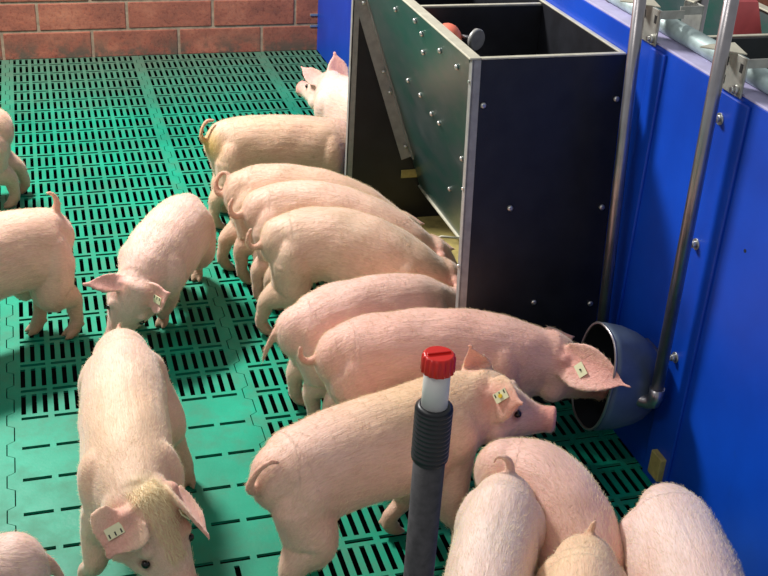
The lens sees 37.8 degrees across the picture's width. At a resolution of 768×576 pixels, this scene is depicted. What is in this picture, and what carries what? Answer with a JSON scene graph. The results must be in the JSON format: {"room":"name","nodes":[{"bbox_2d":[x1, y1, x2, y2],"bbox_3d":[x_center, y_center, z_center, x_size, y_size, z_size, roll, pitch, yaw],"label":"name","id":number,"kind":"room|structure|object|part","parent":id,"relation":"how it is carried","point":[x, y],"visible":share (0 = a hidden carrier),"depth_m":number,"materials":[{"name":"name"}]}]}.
{"room":"farm building","nodes":[
{"label":"farm building","id":0,"kind":"room"},
{"bbox_2d":[0,52,326,244],"bbox_3d":[-0.675,-0.771,5.920,6.000,0.988,0.123,-5,30,-16],"label":"floor","id":1,"kind":"structure","parent":0,"point":[266,54],"depth_m":5.65,"materials":[{"name":"green plastic"}]},
{"bbox_2d":[0,50,652,575],"bbox_3d":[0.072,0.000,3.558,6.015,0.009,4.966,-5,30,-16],"label":"floor","id":2,"kind":"structure","parent":0,"point":[58,529],"depth_m":3.14,"materials":[{"name":"green plastic"}]},
{"bbox_2d":[0,109,29,208],"bbox_3d":[-1.566,-0.429,3.744,0.709,0.378,0.262,-4,30,-14],"label":"pig","id":3,"kind":"object","parent":2,"relation":"on","point":[14,175],"visible":1,"depth_m":3.82},
{"bbox_2d":[0,529,64,575],"bbox_3d":[-0.857,0.658,1.838,0.731,0.386,0.260,-18,35,-33],"label":"pig","id":4,"kind":"object","parent":2,"relation":"on","point":[21,554],"visible":1,"depth_m":1.91},
{"bbox_2d":[0,191,84,339],"bbox_3d":[-1.162,0.016,2.925,0.276,0.430,0.764,27,37,36],"label":"pig","id":5,"kind":"object","parent":2,"relation":"on","point":[37,260],"visible":1,"depth_m":2.99},
{"bbox_2d":[76,322,209,575],"bbox_3d":[-0.516,0.397,2.344,0.261,0.394,0.726,-3,29,-12],"label":"pig","id":6,"kind":"object","parent":2,"relation":"on","point":[135,468],"visible":1,"depth_m":2.16},
{"bbox_2d":[83,192,216,335],"bbox_3d":[-0.616,-0.058,3.208,0.220,0.349,0.583,10,29,12],"label":"pig","id":7,"kind":"object","parent":2,"relation":"on","point":[173,244],"visible":0.98,"depth_m":3.04},
{"bbox_2d":[199,113,346,228],"bbox_3d":[-0.302,-0.428,3.892,0.673,0.374,0.264,-3,29,-12],"label":"pig","id":8,"kind":"object","parent":2,"relation":"on","point":[232,144],"visible":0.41,"depth_m":3.75},
{"bbox_2d":[212,162,424,284],"bbox_3d":[-0.155,-0.191,3.472,0.743,0.378,0.210,3,29,0],"label":"pig","id":9,"kind":"object","parent":2,"relation":"on","point":[237,184],"visible":0.31,"depth_m":3.40},
{"bbox_2d":[295,52,347,121],"bbox_3d":[-0.135,-0.622,4.209,0.656,0.426,0.216,27,36,36],"label":"pig","id":10,"kind":"object","parent":2,"relation":"on","point":[326,93],"visible":0.25,"depth_m":4.15},
{"bbox_2d":[226,179,457,301],"bbox_3d":[-0.088,-0.123,3.353,0.744,0.382,0.208,5,29,2],"label":"pig","id":11,"kind":"object","parent":2,"relation":"on","point":[261,204],"visible":0.41,"depth_m":3.26},
{"bbox_2d":[245,205,457,334],"bbox_3d":[-0.024,-0.036,3.194,0.719,0.388,0.236,5,29,2],"label":"pig","id":12,"kind":"object","parent":2,"relation":"on","point":[303,247],"visible":0.65,"depth_m":3.08},
{"bbox_2d":[260,271,455,415],"bbox_3d":[0.031,0.111,2.968,0.754,0.355,0.216,-16,35,-32],"label":"pig","id":13,"kind":"object","parent":2,"relation":"on","point":[303,323],"visible":0.48,"depth_m":2.78},
{"bbox_2d":[243,345,557,575],"bbox_3d":[0.029,0.383,2.390,0.723,0.434,0.255,-12,32,-26],"label":"pig","id":14,"kind":"object","parent":2,"relation":"on","point":[344,458],"visible":0.82,"depth_m":2.24},
{"bbox_2d":[403,346,455,575],"bbox_3d":[0.039,0.511,1.582,0.048,0.993,0.048,9,29,10],"label":"post","id":15,"kind":"object","parent":2,"relation":"on","point":[433,412],"visible":1,"depth_m":1.40,"materials":[{"name":"grey plastic"}]},
{"bbox_2d":[295,306,630,409],"bbox_3d":[0.177,0.243,2.705,0.761,0.393,0.266,3,29,0],"label":"pig","id":16,"kind":"object","parent":2,"relation":"on","point":[364,354],"visible":0.62,"depth_m":2.59},
{"bbox_2d":[344,0,625,403],"bbox_3d":[0.215,-0.361,3.249,0.428,0.938,1.143,-5,30,-16],"label":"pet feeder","id":17,"kind":"object","parent":2,"relation":"on","point":[493,124],"visible":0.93,"depth_m":2.85,"materials":[{"name":"metal"}]},
{"bbox_3d":[-0.107,-0.611,3.672,0.022,0.932,0.018,-5,30,-16],"label":"edge trim","id":18,"kind":"part","parent":17,"relation":"part of","materials":[{"name":"grey metal"}]},
{"bbox_3d":[0.075,-0.628,3.723,0.386,0.932,0.012,-5,30,-16],"label":"panel","id":19,"kind":"part","parent":17,"relation":"part of","materials":[{"name":"metal"}]},
{"bbox_3d":[0.064,-0.775,3.015,0.030,0.005,1.046,-5,30,-16],"label":"rim trim","id":20,"kind":"part","parent":17,"relation":"part of","materials":[{"name":"metal"}]},
{"bbox_3d":[0.198,-0.098,2.773,0.022,0.932,0.109,-5,30,-16],"label":"edge trim","id":21,"kind":"part","parent":17,"relation":"part of","materials":[{"name":"grey metal"}]},
{"bbox_3d":[0.238,-0.642,2.897,0.058,0.056,0.015,-23,38,-39],"label":"adjuster knob","id":22,"kind":"part","parent":17,"relation":"part of","materials":[{"name":"grey metal"}]},
{"bbox_3d":[0.402,-0.399,3.344,0.010,0.932,1.022,-5,30,-16],"label":"panel","id":23,"kind":"part","parent":17,"relation":"part of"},
{"bbox_3d":[0.381,-0.114,2.824,0.387,0.933,0.103,-5,30,-16],"label":"panel","id":24,"kind":"part","parent":17,"relation":"part of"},
{"bbox_3d":[0.401,-0.547,2.639,0.370,0.004,0.014,-5,30,-16],"label":"rim trim","id":25,"kind":"part","parent":17,"relation":"part of","materials":[{"name":"metal"}]},
{"bbox_3d":[0.427,-0.809,3.119,0.012,0.004,1.020,-5,30,-16],"label":"rim trim","id":26,"kind":"part","parent":17,"relation":"part of","materials":[{"name":"metal"}]},
{"bbox_2d":[443,454,546,575],"bbox_3d":[0.156,0.635,1.983,0.245,0.398,0.664,7,29,6],"label":"pig","id":27,"kind":"object","parent":2,"relation":"on","point":[500,525],"visible":0.98,"depth_m":2.02},
{"bbox_2d":[473,435,626,574],"bbox_3d":[0.360,0.538,2.212,0.204,0.370,0.522,-12,32,-26],"label":"pig","id":28,"kind":"object","parent":2,"relation":"on","point":[570,498],"visible":0.41,"depth_m":2.16},
{"bbox_2d":[535,521,627,575],"bbox_3d":[0.329,0.731,1.828,0.244,0.398,0.663,8,29,8],"label":"pig","id":29,"kind":"object","parent":2,"relation":"on","point":[586,553],"visible":1,"depth_m":1.96},
{"bbox_2d":[619,481,745,575],"bbox_3d":[0.563,0.654,2.005,0.258,0.388,0.693,4,29,0],"label":"pig","id":30,"kind":"object","parent":2,"relation":"on","point":[670,531],"visible":0.97,"depth_m":2.03},
{"bbox_2d":[697,0,708,30],"bbox_3d":[0.732,-0.383,2.804,0.029,1.440,0.029,-5,30,-16],"label":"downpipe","id":31,"kind":"object","parent":2,"relation":"on","point":[703,2],"visible":0.02,"depth_m":2.64,"materials":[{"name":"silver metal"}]},
{"bbox_2d":[655,0,767,68],"bbox_3d":[0.727,-0.453,3.477,0.577,0.935,0.935,-5,30,-16],"label":"pet feeder","id":32,"kind":"object","parent":2,"relation":"on","point":[755,46],"visible":0.02,"depth_m":3.16,"materials":[{"name":"metal"}]},
{"bbox_3d":[0.865,-0.645,2.875,0.546,0.004,0.014,-5,30,-16],"label":"rim trim","id":33,"kind":"part","parent":32,"relation":"part of","materials":[{"name":"metal"}]},
{"bbox_3d":[0.850,-0.231,3.092,0.563,0.930,0.012,-5,30,-16],"label":"panel","id":34,"kind":"part","parent":32,"relation":"part of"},
{"bbox_2d":[733,0,761,37],"bbox_3d":[1.001,-0.735,3.098,0.131,0.131,0.038,-13,33,-28],"label":"board","id":35,"kind":"object","parent":32,"relation":"in","point":[747,21],"visible":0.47,"depth_m":3.08,"materials":[{"name":"red plastic"}]},
{"bbox_3d":[1.013,-0.887,3.333,0.030,0.005,0.922,-5,30,-16],"label":"rim trim","id":36,"kind":"part","parent":32,"relation":"part of","materials":[{"name":"metal"}]},
{"bbox_2d":[0,0,767,61],"bbox_3d":[-0.608,-2.225,5.110,6.146,2.340,0.120,-5,30,-16],"label":"wall","id":37,"kind":"structure","parent":0,"point":[111,15],"depth_m":5.42,"materials":[{"name":"red brick"}]},
{"bbox_2d":[310,0,767,575],"bbox_3d":[0.394,-0.467,3.402,0.095,0.994,4.968,-5,30,-16],"label":"wall","id":38,"kind":"structure","parent":0,"point":[721,453],"depth_m":2.46,"materials":[{"name":"metal"}]},
{"bbox_2d":[571,321,657,430],"bbox_3d":[0.564,0.204,2.672,0.179,0.275,0.174,-5,30,-16],"label":"bowl","id":39,"kind":"object","parent":38,"relation":"attached to","point":[633,356],"visible":0.79,"depth_m":2.61,"materials":[{"name":"silver metal"}]},
{"bbox_3d":[0.643,0.205,2.701,0.012,0.140,0.100,-5,30,-16],"label":"mounting plate","id":40,"kind":"part","parent":39,"relation":"part of","materials":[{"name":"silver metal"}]},
{"bbox_2d":[597,0,645,322],"bbox_3d":[0.563,-0.334,2.643,0.029,1.493,0.174,-5,30,-16],"label":"pipe","id":41,"kind":"object","parent":38,"relation":"attached to","point":[639,6],"visible":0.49,"depth_m":2.64,"materials":[{"name":"silver metal"}]},
{"bbox_2d":[608,47,666,324],"bbox_3d":[0.596,-0.105,2.776,0.009,0.985,0.065,-5,30,-16],"label":"trim","id":42,"kind":"structure","parent":38,"relation":"attached to","point":[657,60],"depth_m":2.68,"materials":[{"name":"blue plastic"}]},
{"bbox_2d":[648,449,665,481],"bbox_3d":[0.659,0.427,2.699,0.022,0.065,0.047,-5,30,-16],"label":"block","id":43,"kind":"object","parent":38,"relation":"attached to","point":[657,462],"depth_m":2.69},
{"bbox_2d":[585,0,767,110],"bbox_3d":[0.441,-0.905,3.167,0.053,0.005,4.966,-5,30,-16],"label":"trim","id":44,"kind":"structure","parent":38,"relation":"attached to","point":[750,92],"depth_m":2.49,"materials":[{"name":"white plastic"}]},
{"bbox_2d":[605,0,767,98],"bbox_3d":[0.465,-0.949,3.171,0.249,0.084,4.800,-5,30,-16],"label":"rail","id":45,"kind":"object","parent":44,"relation":"on","point":[686,35],"depth_m":2.49,"materials":[{"name":"metal"}]},
{"bbox_3d":[0.606,-0.602,2.559,0.004,0.081,0.084,-5,30,-16],"label":"plate","id":46,"kind":"part","parent":45,"relation":"part of","materials":[{"name":"metal"}]},
{"bbox_3d":[0.605,-0.605,2.561,0.093,0.084,0.118,-14,33,-29],"label":"pipe bracket","id":47,"kind":"part","parent":45,"relation":"part of","materials":[{"name":"silver metal"}]},
{"bbox_3d":[0.718,-0.632,2.623,0.093,0.084,0.118,2,29,-2],"label":"pipe bracket","id":48,"kind":"part","parent":45,"relation":"part of","materials":[{"name":"silver metal"}]},
{"bbox_3d":[0.705,-0.437,2.267,0.093,0.084,0.118,-14,33,-29],"label":"pipe bracket","id":49,"kind":"part","parent":45,"relation":"part of","materials":[{"name":"silver metal"}]},
{"bbox_3d":[0.705,-0.435,2.265,0.004,0.081,0.084,-5,30,-16],"label":"plate","id":50,"kind":"part","parent":45,"relation":"part of","materials":[{"name":"metal"}]},
{"bbox_2d":[636,0,738,408],"bbox_3d":[0.641,-0.283,2.335,0.098,1.276,0.049,21,33,28],"label":"pipe","id":51,"kind":"object","parent":38,"relation":"attached to","point":[653,399],"visible":0.86,"depth_m":2.36,"materials":[{"name":"silver metal"}]},
{"bbox_2d":[642,90,750,484],"bbox_3d":[0.678,0.048,2.507,0.026,0.985,0.105,-5,30,-16],"label":"trim","id":52,"kind":"structure","parent":38,"relation":"attached to","point":[733,115],"depth_m":2.45,"materials":[{"name":"metal"}]}
]}

